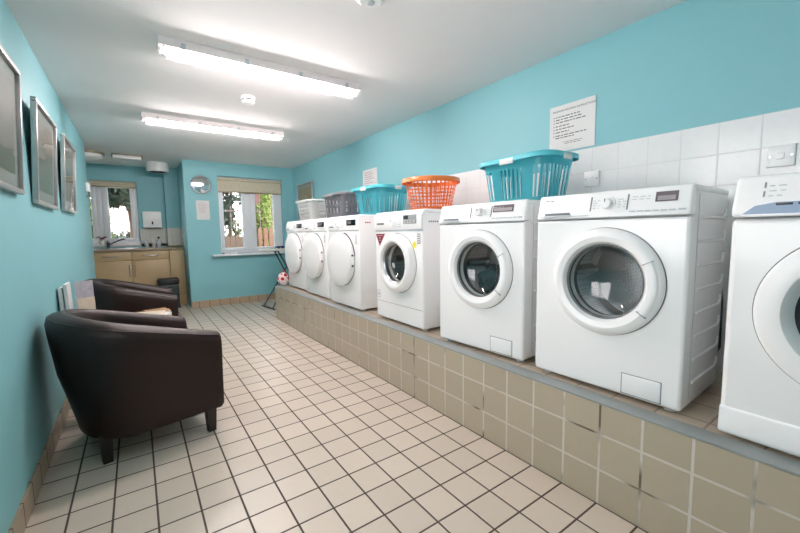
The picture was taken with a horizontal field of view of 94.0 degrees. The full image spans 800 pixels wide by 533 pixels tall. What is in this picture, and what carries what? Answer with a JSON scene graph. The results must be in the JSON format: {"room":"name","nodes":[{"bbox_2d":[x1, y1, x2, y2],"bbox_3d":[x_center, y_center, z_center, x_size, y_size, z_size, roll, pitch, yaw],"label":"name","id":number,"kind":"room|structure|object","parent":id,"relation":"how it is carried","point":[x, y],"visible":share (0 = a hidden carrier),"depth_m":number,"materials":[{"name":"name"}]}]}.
{"room":"laundry","nodes":[
{"label":"laundry","id":0,"kind":"room"},
{"bbox_2d":[0,0,95,532],"bbox_3d":[-1.885,-0.098,1.389,0.630,2.183,7.050,-5,6,-35],"label":"wall","id":1,"kind":"structure","parent":0,"point":[42,249],"depth_m":1.78,"materials":[{"name":"teal paint"}]},
{"bbox_2d":[0,43,24,194],"bbox_3d":[-1.516,-0.570,1.409,0.052,0.540,0.600,-5,6,-35],"label":"picture frame","id":2,"kind":"object","parent":1,"relation":"attached to","point":[11,129],"visible":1,"depth_m":1.55,"materials":[{"name":"silver metal"}]},
{"bbox_2d":[0,68,14,173],"bbox_3d":[-1.518,-0.572,1.407,0.002,0.385,0.450,-1,4,-35],"label":"print","id":3,"kind":"object","parent":2,"relation":"attached to","point":[7,149],"depth_m":1.50},
{"bbox_2d":[7,397,70,532],"bbox_3d":[-1.608,0.918,1.669,0.010,0.100,7.050,-5,6,-35],"label":"baseboard","id":4,"kind":"structure","parent":1,"relation":"attached to","point":[20,521],"depth_m":1.62,"materials":[{"name":"tile"}]},
{"bbox_2d":[30,96,57,209],"bbox_3d":[-2.025,-0.609,2.132,0.055,0.535,0.600,-5,6,-35],"label":"picture frame","id":5,"kind":"object","parent":1,"relation":"attached to","point":[43,128],"visible":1,"depth_m":2.08,"materials":[{"name":"silver metal"}]},
{"bbox_2d":[38,118,52,195],"bbox_3d":[-2.028,-0.612,2.130,0.003,0.380,0.450,-1,4,-35],"label":"print","id":6,"kind":"object","parent":5,"relation":"attached to","point":[44,136],"depth_m":2.13},
{"bbox_2d":[60,133,76,213],"bbox_3d":[-2.565,-0.691,2.891,0.056,0.540,0.620,-5,6,-35],"label":"picture frame","id":7,"kind":"object","parent":1,"relation":"attached to","point":[67,151],"visible":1,"depth_m":2.84,"materials":[{"name":"silver metal"}]},
{"bbox_2d":[65,148,72,203],"bbox_3d":[-2.568,-0.694,2.889,0.003,0.385,0.470,-1,4,-35],"label":"print","id":8,"kind":"object","parent":7,"relation":"attached to","point":[68,158],"depth_m":2.92},
{"bbox_2d":[85,182,90,191],"bbox_3d":[-3.520,-0.896,4.213,0.046,0.100,0.070,-5,6,-35],"label":"wall thermostat","id":9,"kind":"object","parent":1,"relation":"attached to","point":[87,184],"visible":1,"depth_m":4.18,"materials":[{"name":"white plastic"}]},
{"bbox_2d":[86,163,184,294],"bbox_3d":[-4.414,-0.473,5.849,1.671,2.183,0.360,-5,6,-35],"label":"wall","id":10,"kind":"structure","parent":0,"point":[155,191],"depth_m":6.00,"materials":[{"name":"teal paint"}]},
{"bbox_2d":[87,180,135,187],"bbox_3d":[-4.598,-1.253,5.629,1.000,0.094,0.052,-5,6,-35],"label":"roller blind","id":11,"kind":"object","parent":10,"relation":"attached to","point":[95,183],"visible":0.61,"depth_m":5.73,"materials":[{"name":"beige fabric"}]},
{"bbox_2d":[90,186,140,244],"bbox_3d":[-4.628,-0.820,5.717,1.015,0.975,0.082,-5,6,-35],"label":"window","id":12,"kind":"structure","parent":10,"relation":"in","point":[99,195],"depth_m":5.74,"materials":[{"name":"white plastic"}]},
{"bbox_2d":[93,244,140,245],"bbox_3d":[-4.583,-0.322,5.711,1.015,0.022,0.070,-5,6,-35],"label":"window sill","id":13,"kind":"structure","parent":10,"relation":"attached to","point":[111,244],"depth_m":5.82,"materials":[{"name":"white plastic"}]},
{"bbox_2d":[97,237,106,244],"bbox_3d":[-4.554,-0.396,5.705,0.124,0.125,0.082,-5,6,-35],"label":"flower pot","id":14,"kind":"object","parent":13,"relation":"on","point":[102,242],"visible":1,"depth_m":5.68,"materials":[{"name":"white ceramic"}]},
{"bbox_2d":[142,211,161,227],"bbox_3d":[-3.992,-0.754,6.007,0.250,0.264,0.112,-5,6,-35],"label":"dispenser","id":15,"kind":"object","parent":10,"relation":"attached to","point":[151,219],"visible":1,"depth_m":5.96,"materials":[{"name":"white plastic"}]},
{"bbox_2d":[177,159,293,307],"bbox_3d":[-2.758,-0.545,6.354,1.622,2.183,1.002,-5,6,-35],"label":"wall","id":16,"kind":"structure","parent":0,"point":[208,277],"depth_m":5.75,"materials":[{"name":"teal paint"}]},
{"bbox_2d":[190,175,210,193],"bbox_3d":[-2.952,-1.212,5.527,0.276,0.276,0.030,-5,6,-35],"label":"mirror","id":17,"kind":"object","parent":16,"relation":"attached to","point":[200,184],"visible":1,"depth_m":5.52,"materials":[{"name":"metal"}]},
{"bbox_2d":[196,200,209,219],"bbox_3d":[-2.946,-0.843,5.578,0.175,0.285,0.003,-5,6,-35],"label":"notice sheet","id":18,"kind":"object","parent":16,"relation":"attached to","point":[202,207],"visible":1,"depth_m":5.58,"materials":[{"name":"paper"}]},
{"bbox_2d":[192,293,275,308],"bbox_3d":[-2.450,0.525,6.039,1.622,0.100,0.010,-5,6,-35],"label":"baseboard","id":19,"kind":"structure","parent":16,"relation":"attached to","point":[216,302],"depth_m":5.88,"materials":[{"name":"tile"}]},
{"bbox_2d":[212,252,284,256],"bbox_3d":[-2.387,-0.204,6.011,1.170,0.025,0.170,-5,6,-35],"label":"trim","id":20,"kind":"structure","parent":16,"relation":"attached to","point":[238,254],"depth_m":5.91,"materials":[{"name":"white paint"}]},
{"bbox_2d":[217,176,282,253],"bbox_3d":[-2.419,-0.821,6.064,0.980,1.195,0.105,-5,6,-35],"label":"window","id":21,"kind":"structure","parent":16,"relation":"in","point":[248,209],"depth_m":6.04,"materials":[{"name":"white plastic"}]},
{"bbox_2d":[217,177,280,194],"bbox_3d":[-2.398,-1.283,5.981,0.970,0.225,0.044,-5,6,-35],"label":"roller blind","id":22,"kind":"object","parent":21,"relation":"attached to","point":[228,185],"visible":1,"depth_m":5.96,"materials":[{"name":"beige fabric"}]},
{"bbox_2d":[24,299,647,532],"bbox_3d":[-1.254,0.896,2.932,3.800,0.100,9.100,-5,6,-35],"label":"floor","id":23,"kind":"structure","parent":0,"point":[306,439],"depth_m":1.75,"materials":[{"name":"tile"}]},
{"bbox_2d":[94,251,133,281],"bbox_3d":[-4.286,0.208,5.600,0.457,0.868,0.545,-5,6,-35],"label":"base unit","id":24,"kind":"object","parent":23,"relation":"on","point":[108,265],"visible":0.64,"depth_m":5.40,"materials":[{"name":"brown wood"}]},
{"bbox_2d":[84,279,178,315],"bbox_3d":[-2.448,0.454,3.413,0.686,0.727,0.670,-5,6,-35],"label":"armchair","id":25,"kind":"object","parent":23,"relation":"on","point":[115,295],"visible":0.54,"depth_m":3.17,"materials":[{"name":"brown leather"}]},
{"bbox_2d":[44,309,223,464],"bbox_3d":[-1.458,0.565,2.055,0.670,0.727,0.686,4,7,43],"label":"armchair","id":26,"kind":"object","parent":23,"relation":"on","point":[121,374],"visible":1,"depth_m":1.80,"materials":[{"name":"brown leather"}]},
{"bbox_2d":[131,250,170,285],"bbox_3d":[-3.902,0.177,5.869,0.477,0.868,0.545,-5,6,-35],"label":"base unit","id":27,"kind":"object","parent":23,"relation":"on","point":[147,266],"visible":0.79,"depth_m":5.65,"materials":[{"name":"brown wood"}]},
{"bbox_2d":[157,277,180,307],"bbox_3d":[-3.495,0.402,5.644,0.276,0.450,0.268,-5,6,-35],"label":"pedal bin","id":28,"kind":"object","parent":23,"relation":"on","point":[171,282],"visible":0.54,"depth_m":5.59,"materials":[{"name":"plastic"}]},
{"bbox_2d":[169,250,187,304],"bbox_3d":[-3.494,0.170,5.883,0.200,0.868,0.030,-5,6,-35],"label":"end panel","id":29,"kind":"object","parent":23,"relation":"on","point":[177,259],"visible":0.64,"depth_m":5.88,"materials":[{"name":"brown wood"}]},
{"bbox_2d":[259,248,288,309],"bbox_3d":[-1.742,0.160,5.676,0.750,0.871,0.420,-6,7,-43],"label":"ironing board","id":30,"kind":"object","parent":23,"relation":"on","point":[275,250],"visible":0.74,"depth_m":5.58,"materials":[{"name":"grey metal"}]},
{"bbox_3d":[-1.994,0.628,2.717,0.600,0.495,0.520,-5,6,-35],"label":"side table","id":31,"kind":"object","parent":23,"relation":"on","visible":0},
{"bbox_2d":[58,286,65,310],"bbox_3d":[-2.125,0.271,2.361,0.020,0.285,0.150,-6,7,-35],"label":"leaflet","id":32,"kind":"object","parent":31,"relation":"on","point":[60,289],"visible":0.29,"depth_m":2.29,"materials":[{"name":"paper"}]},
{"bbox_2d":[63,282,73,309],"bbox_3d":[-2.104,0.260,2.375,0.019,0.305,0.160,-6,7,-35],"label":"leaflet","id":33,"kind":"object","parent":31,"relation":"on","point":[66,287],"visible":0.57,"depth_m":2.32,"materials":[{"name":"paper"}]},
{"bbox_2d":[74,280,93,308],"bbox_3d":[-2.110,0.248,2.503,0.009,0.305,0.100,0,5,27],"label":"leaflet","id":34,"kind":"object","parent":31,"relation":"on","point":[83,289],"visible":0.43,"depth_m":2.49,"materials":[{"name":"paper"}]},
{"bbox_2d":[77,296,95,308],"bbox_3d":[-2.058,0.304,2.457,0.009,0.200,0.095,0,5,23],"label":"leaflet","id":35,"kind":"object","parent":31,"relation":"on","point":[88,302],"visible":0.36,"depth_m":2.45,"materials":[{"name":"paper"}]},
{"bbox_2d":[143,307,170,311],"bbox_3d":[-1.922,0.351,2.948,0.162,0.012,0.152,4,7,43],"label":"magazine","id":36,"kind":"object","parent":31,"relation":"on","point":[163,308],"visible":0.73,"depth_m":2.96,"materials":[{"name":"paper"}]},
{"bbox_3d":[-1.846,0.368,2.702,0.282,0.020,0.213,-2,5,-15],"label":"magazine","id":37,"kind":"object","parent":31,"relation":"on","visible":0},
{"bbox_2d":[138,310,165,314],"bbox_3d":[-1.848,0.351,2.686,0.262,0.014,0.192,-4,6,-29],"label":"magazine","id":38,"kind":"object","parent":37,"relation":"on","point":[160,312],"visible":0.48,"depth_m":2.74,"materials":[{"name":"paper"}]},
{"bbox_3d":[-4.685,0.240,5.319,0.515,0.868,0.545,-5,6,-35],"label":"base unit","id":39,"kind":"object","parent":23,"relation":"on","visible":0},
{"bbox_2d":[93,247,183,252],"bbox_3d":[-4.227,-0.248,5.607,1.657,0.036,0.540,-5,6,-35],"label":"countertop","id":40,"kind":"structure","parent":39,"relation":"on","point":[149,248],"depth_m":5.57,"materials":[{"name":"laminate"}]},
{"bbox_2d":[93,247,137,249],"bbox_3d":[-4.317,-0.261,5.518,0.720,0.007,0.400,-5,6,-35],"label":"sink","id":41,"kind":"object","parent":40,"relation":"in","point":[137,247],"visible":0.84,"depth_m":5.51,"materials":[{"name":"metal"}]},
{"bbox_2d":[106,238,125,247],"bbox_3d":[-4.336,-0.353,5.672,0.294,0.150,0.073,-1,5,-1],"label":"mixer tap","id":42,"kind":"object","parent":40,"relation":"on","point":[108,243],"visible":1,"depth_m":5.66,"materials":[{"name":"grey metal"}]},
{"bbox_2d":[145,239,148,247],"bbox_3d":[-4.030,-0.365,5.934,0.053,0.130,0.053,-5,6,-35],"label":"soap bottle","id":43,"kind":"object","parent":40,"relation":"on","point":[146,241],"visible":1,"depth_m":5.92,"materials":[{"name":"grey plastic"}]},
{"bbox_2d":[157,237,160,246],"bbox_3d":[-3.865,-0.392,5.975,0.057,0.170,0.057,-5,6,-35],"label":"soap bottle","id":44,"kind":"object","parent":40,"relation":"on","point":[158,238],"visible":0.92,"depth_m":5.96,"materials":[{"name":"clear plastic"}]},
{"bbox_2d":[5,0,685,168],"bbox_3d":[-1.289,-1.377,2.721,3.800,0.100,9.100,-5,6,-35],"label":"ceiling","id":45,"kind":"structure","parent":0,"point":[409,59],"depth_m":2.32,"materials":[{"name":"paint"}]},
{"bbox_2d":[84,150,104,159],"bbox_3d":[-4.040,-1.436,4.832,0.340,0.090,0.340,-5,6,-35],"label":"light","id":46,"kind":"object","parent":45,"relation":"attached to","point":[89,154],"visible":0.54,"depth_m":4.78,"materials":[{"name":"white plastic"}]},
{"bbox_2d":[111,153,142,160],"bbox_3d":[-3.671,-1.473,5.017,0.340,0.062,0.110,-5,6,-35],"label":"emergency light","id":47,"kind":"object","parent":45,"relation":"attached to","point":[113,155],"visible":1,"depth_m":4.98,"materials":[{"name":"white plastic"}]},
{"bbox_2d":[146,161,168,172],"bbox_3d":[-3.665,-1.494,5.634,0.290,0.134,0.290,-5,6,-35],"label":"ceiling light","id":48,"kind":"object","parent":45,"relation":"attached to","point":[151,166],"visible":1,"depth_m":5.53,"materials":[{"name":"silver metal"}]},
{"bbox_2d":[141,111,283,140],"bbox_3d":[-1.800,-1.366,3.698,1.260,0.088,0.152,-5,6,-35],"label":"fluorescent light","id":49,"kind":"object","parent":45,"relation":"attached to","point":[147,117],"visible":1,"depth_m":3.61,"materials":[{"name":"grey plastic"}]},
{"bbox_2d":[147,118,277,136],"bbox_3d":[-1.800,-1.384,3.697,1.200,0.028,0.080,-5,6,-35],"label":"fluorescent tube","id":50,"kind":"object","parent":49,"relation":"on","point":[148,119],"depth_m":3.65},
{"bbox_2d":[241,95,254,105],"bbox_3d":[-1.212,-1.324,2.976,0.110,0.056,0.110,-5,6,-35],"label":"smoke detector","id":51,"kind":"object","parent":45,"relation":"attached to","point":[249,100],"visible":1,"depth_m":2.94,"materials":[{"name":"white plastic"}]},
{"bbox_2d":[156,34,360,97],"bbox_3d":[-0.838,-1.264,2.441,1.260,0.088,0.152,-5,6,-35],"label":"fluorescent light","id":52,"kind":"object","parent":45,"relation":"attached to","point":[166,45],"visible":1,"depth_m":2.33,"materials":[{"name":"white plastic"}]},
{"bbox_2d":[163,45,355,91],"bbox_3d":[-0.839,-1.282,2.440,1.200,0.028,0.080,-5,6,-35],"label":"fluorescent tube","id":53,"kind":"object","parent":52,"relation":"on","point":[166,48],"depth_m":2.36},
{"bbox_2d":[356,0,385,7],"bbox_3d":[-0.135,-1.230,1.715,0.140,0.043,0.140,-5,6,-35],"label":"smoke detector","id":54,"kind":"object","parent":45,"relation":"attached to","point":[365,3],"depth_m":1.72,"materials":[{"name":"white plastic"}]},
{"bbox_2d":[292,0,799,220],"bbox_3d":[0.376,-0.325,3.465,0.150,2.183,7.848,-5,6,-35],"label":"wall","id":55,"kind":"structure","parent":0,"point":[688,64],"depth_m":2.05,"materials":[{"name":"teal paint"}]},
{"bbox_2d":[296,181,313,219],"bbox_3d":[-1.497,-1.032,5.883,0.024,0.560,0.640,-6,7,-35],"label":"picture frame","id":56,"kind":"object","parent":55,"relation":"attached to","point":[304,190],"visible":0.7,"depth_m":5.87,"materials":[{"name":"silver metal"}]},
{"bbox_2d":[299,186,310,207],"bbox_3d":[-1.494,-1.034,5.885,0.002,0.405,0.490,-6,7,-35],"label":"print","id":57,"kind":"object","parent":56,"relation":"attached to","point":[305,193],"depth_m":5.86},
{"bbox_2d":[363,167,377,185],"bbox_3d":[-0.344,-0.991,4.277,0.005,0.250,0.320,-5,6,-35],"label":"notice sign","id":58,"kind":"object","parent":55,"relation":"attached to","point":[370,177],"visible":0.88,"depth_m":4.26,"materials":[{"name":"paper"}]},
{"bbox_2d":[275,287,799,532],"bbox_3d":[0.486,0.646,2.591,0.802,0.408,6.170,-5,6,-35],"label":"tiled plinth","id":59,"kind":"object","parent":55,"relation":"attached to","point":[658,479],"depth_m":1.53,"materials":[{"name":"tile"}]},
{"bbox_2d":[275,286,799,476],"bbox_3d":[0.190,0.462,2.366,0.083,0.008,6.170,-5,6,-35],"label":"trim","id":60,"kind":"structure","parent":55,"relation":"attached to","point":[774,460],"depth_m":1.44,"materials":[{"name":"grey metal"}]},
{"bbox_2d":[284,285,799,460],"bbox_3d":[0.483,0.440,2.570,0.788,0.005,6.165,-5,6,-35],"label":"trim","id":61,"kind":"structure","parent":55,"relation":"attached to","point":[702,412],"depth_m":1.52,"materials":[{"name":"tile"}]},
{"bbox_2d":[277,270,288,285],"bbox_3d":[-1.521,0.145,4.851,0.146,0.216,0.093,-5,6,-35],"label":"bag","id":62,"kind":"object","parent":61,"relation":"on","point":[282,279],"visible":1,"depth_m":4.82,"materials":[{"name":"red fabric"}]},
{"bbox_2d":[285,220,306,289],"bbox_3d":[-1.071,-0.154,4.702,0.622,0.832,0.596,-5,6,-35],"label":"dryer","id":63,"kind":"object","parent":61,"relation":"on","point":[295,239],"visible":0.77,"depth_m":4.46,"materials":[{"name":"white metal"}]},
{"bbox_2d":[295,199,336,220],"bbox_3d":[-1.039,-0.688,4.614,0.368,0.246,0.548,-5,6,-35],"label":"laundry basket","id":64,"kind":"object","parent":63,"relation":"on","point":[313,209],"visible":0.66,"depth_m":4.41,"materials":[{"name":"white plastic"}]},
{"bbox_2d":[303,218,330,299],"bbox_3d":[-0.694,-0.105,4.115,0.622,0.832,0.606,-5,6,-35],"label":"dryer","id":65,"kind":"object","parent":61,"relation":"on","point":[315,245],"visible":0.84,"depth_m":3.87,"materials":[{"name":"white metal"}]},
{"bbox_2d":[322,191,368,217],"bbox_3d":[-0.582,-0.656,4.080,0.389,0.268,0.536,-5,6,-35],"label":"laundry basket","id":66,"kind":"object","parent":65,"relation":"on","point":[341,197],"visible":0.62,"depth_m":3.90,"materials":[{"name":"grey plastic"}]},
{"bbox_2d":[327,214,376,310],"bbox_3d":[-0.310,-0.058,3.538,0.622,0.832,0.601,-5,6,-35],"label":"dryer","id":67,"kind":"object","parent":61,"relation":"on","point":[351,250],"visible":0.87,"depth_m":3.23,"materials":[{"name":"white metal"}]},
{"bbox_2d":[352,184,410,214],"bbox_3d":[-0.177,-0.603,3.475,0.397,0.261,0.547,-5,7,-37],"label":"laundry basket","id":68,"kind":"object","parent":67,"relation":"on","point":[373,192],"visible":0.87,"depth_m":3.33,"materials":[{"name":"teal plastic"}]},
{"bbox_2d":[374,208,441,330],"bbox_3d":[0.183,-0.002,2.860,0.608,0.832,0.601,-5,6,-35],"label":"washing machine","id":69,"kind":"object","parent":61,"relation":"on","point":[407,241],"visible":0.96,"depth_m":2.57,"materials":[{"name":"white metal"}]},
{"bbox_2d":[402,175,459,209],"bbox_3d":[0.233,-0.536,2.813,0.443,0.238,0.443,-5,6,-35],"label":"laundry basket","id":70,"kind":"object","parent":69,"relation":"on","point":[453,181],"visible":0.94,"depth_m":2.68,"materials":[{"name":"orange plastic"}]},
{"bbox_2d":[439,199,542,361],"bbox_3d":[0.629,0.048,2.240,0.601,0.832,0.606,-5,7,-38],"label":"washing machine","id":71,"kind":"object","parent":61,"relation":"on","point":[488,251],"visible":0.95,"depth_m":2.00,"materials":[{"name":"white metal"}]},
{"bbox_2d":[479,149,578,201],"bbox_3d":[0.717,-0.483,2.122,0.341,0.246,0.517,-4,6,-33],"label":"laundry basket","id":72,"kind":"object","parent":71,"relation":"on","point":[521,168],"visible":0.92,"depth_m":2.00,"materials":[{"name":"teal plastic"}]},
{"bbox_2d":[535,183,728,411],"bbox_3d":[1.028,0.093,1.690,0.601,0.832,0.604,-5,7,-37],"label":"washing machine","id":73,"kind":"object","parent":61,"relation":"on","point":[629,302],"visible":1,"depth_m":1.47,"materials":[{"name":"white metal"}]},
{"bbox_2d":[718,172,799,456],"bbox_3d":[1.422,0.140,1.097,0.544,0.836,0.600,-5,6,-35],"label":"washing machine","id":74,"kind":"object","parent":61,"relation":"on","point":[760,404],"visible":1,"depth_m":1.12,"materials":[{"name":"white metal"}]},
{"bbox_2d":[334,107,799,370],"bbox_3d":[0.804,-0.165,2.738,0.008,1.160,6.150,-5,6,-35],"label":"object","id":75,"kind":"structure","parent":55,"relation":"attached to","point":[717,155],"depth_m":1.83,"materials":[{"name":"white tile"}]},
{"bbox_2d":[549,95,595,150],"bbox_3d":[1.057,-0.866,2.299,0.005,0.285,0.295,-5,6,-35],"label":"notice sign","id":76,"kind":"object","parent":55,"relation":"attached to","point":[572,125],"visible":1,"depth_m":2.29,"materials":[{"name":"paper"}]},
{"bbox_2d":[584,170,599,186],"bbox_3d":[1.133,-0.519,2.207,0.017,0.088,0.088,-5,6,-35],"label":"wall switch","id":77,"kind":"object","parent":55,"relation":"attached to","point":[591,178],"visible":1,"depth_m":2.20,"materials":[{"name":"white plastic"}]},
{"bbox_2d":[766,143,796,167],"bbox_3d":[1.593,-0.463,1.559,0.017,0.088,0.088,-5,6,-35],"label":"wall switch","id":78,"kind":"object","parent":55,"relation":"attached to","point":[781,155],"visible":1,"depth_m":1.55,"materials":[{"name":"white plastic"}]},
{"bbox_3d":[-4.706,-0.361,4.692,0.150,2.183,1.920,-5,6,-35],"label":"wall","id":79,"kind":"structure","parent":0,"visible":0},
{"bbox_2d":[93,227,184,246],"bbox_3d":[-4.299,-0.453,5.812,1.759,0.285,0.466,-3,6,-17],"label":"backsplash","id":80,"kind":"structure","parent":79,"relation":"attached to","point":[175,235],"depth_m":6.09,"materials":[{"name":"tile"}]},
{"label":"outside","id":81,"kind":"structure","parent":0,"visible":0},
{"bbox_3d":[-9.219,-0.100,16.585,28.000,0.100,22.350,-5,6,-35],"label":"ground","id":82,"kind":"structure","parent":81,"visible":0},
{"bbox_2d":[89,197,117,238],"bbox_3d":[-5.783,-0.351,6.894,0.932,2.094,0.884,-5,6,-35],"label":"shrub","id":83,"kind":"object","parent":82,"relation":"on","point":[112,234],"visible":0.04,"depth_m":6.74,"materials":[{"name":"green plant"}]},
{"bbox_2d":[88,188,132,237],"bbox_3d":[-6.135,-1.499,8.562,2.201,4.080,2.460,0,5,14],"label":"tree","id":84,"kind":"object","parent":82,"relation":"on","point":[117,197],"visible":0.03,"depth_m":7.93,"materials":[{"name":"green plant"}]},
{"bbox_2d":[109,206,129,235],"bbox_3d":[-11.550,-2.104,13.137,6.500,4.600,4.400,-5,6,-35],"label":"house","id":85,"kind":"structure","parent":82,"relation":"on","point":[120,219],"depth_m":12.34,"materials":[{"name":"white"}]},
{"bbox_2d":[115,231,129,237],"bbox_3d":[-7.514,-0.371,11.004,2.054,1.431,1.694,0,5,5],"label":"shrub","id":86,"kind":"object","parent":82,"relation":"on","point":[122,232],"visible":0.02,"depth_m":10.48,"materials":[{"name":"green plant"}]},
{"bbox_2d":[222,192,240,236],"bbox_3d":[-4.404,-1.650,9.616,1.313,4.133,1.242,-1,5,1],"label":"tree","id":87,"kind":"object","parent":82,"relation":"on","point":[229,198],"visible":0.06,"depth_m":9.46,"materials":[{"name":"green plant"}]},
{"bbox_2d":[224,220,241,236],"bbox_3d":[-4.872,-0.547,11.082,0.883,1.686,0.671,-5,6,-35],"label":"shrub","id":88,"kind":"object","parent":82,"relation":"on","point":[235,231],"visible":0.2,"depth_m":10.95,"materials":[{"name":"green plant"}]},
{"bbox_2d":[225,236,242,247],"bbox_3d":[-3.752,-0.089,8.162,1.155,1.270,0.152,-5,6,-35],"label":"fence","id":89,"kind":"object","parent":82,"relation":"on","point":[231,242],"visible":0.08,"depth_m":8.13,"materials":[{"name":"brown wood"}]},
{"bbox_2d":[224,206,260,236],"bbox_3d":[-3.818,-0.426,8.501,1.320,1.880,0.024,-5,6,-35],"label":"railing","id":90,"kind":"object","parent":82,"relation":"on","point":[230,210],"visible":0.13,"depth_m":8.51,"materials":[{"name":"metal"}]},
{"bbox_2d":[255,194,273,246],"bbox_3d":[-3.524,-0.861,9.598,0.739,2.541,0.635,-1,5,1],"label":"shrub","id":91,"kind":"object","parent":82,"relation":"on","point":[264,205],"visible":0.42,"depth_m":9.40,"materials":[{"name":"green plant"}]},
{"bbox_2d":[255,194,273,243],"bbox_3d":[-3.977,-2.218,14.201,3.200,4.400,3.400,-5,6,-35],"label":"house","id":92,"kind":"structure","parent":82,"relation":"on","point":[257,199],"depth_m":13.22,"materials":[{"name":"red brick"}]},
{"bbox_2d":[257,227,273,246],"bbox_3d":[-2.630,-0.286,9.127,1.870,1.450,0.152,-5,6,-35],"label":"fence","id":93,"kind":"object","parent":82,"relation":"on","point":[266,235],"visible":0.06,"depth_m":8.65,"materials":[{"name":"brown wood"}]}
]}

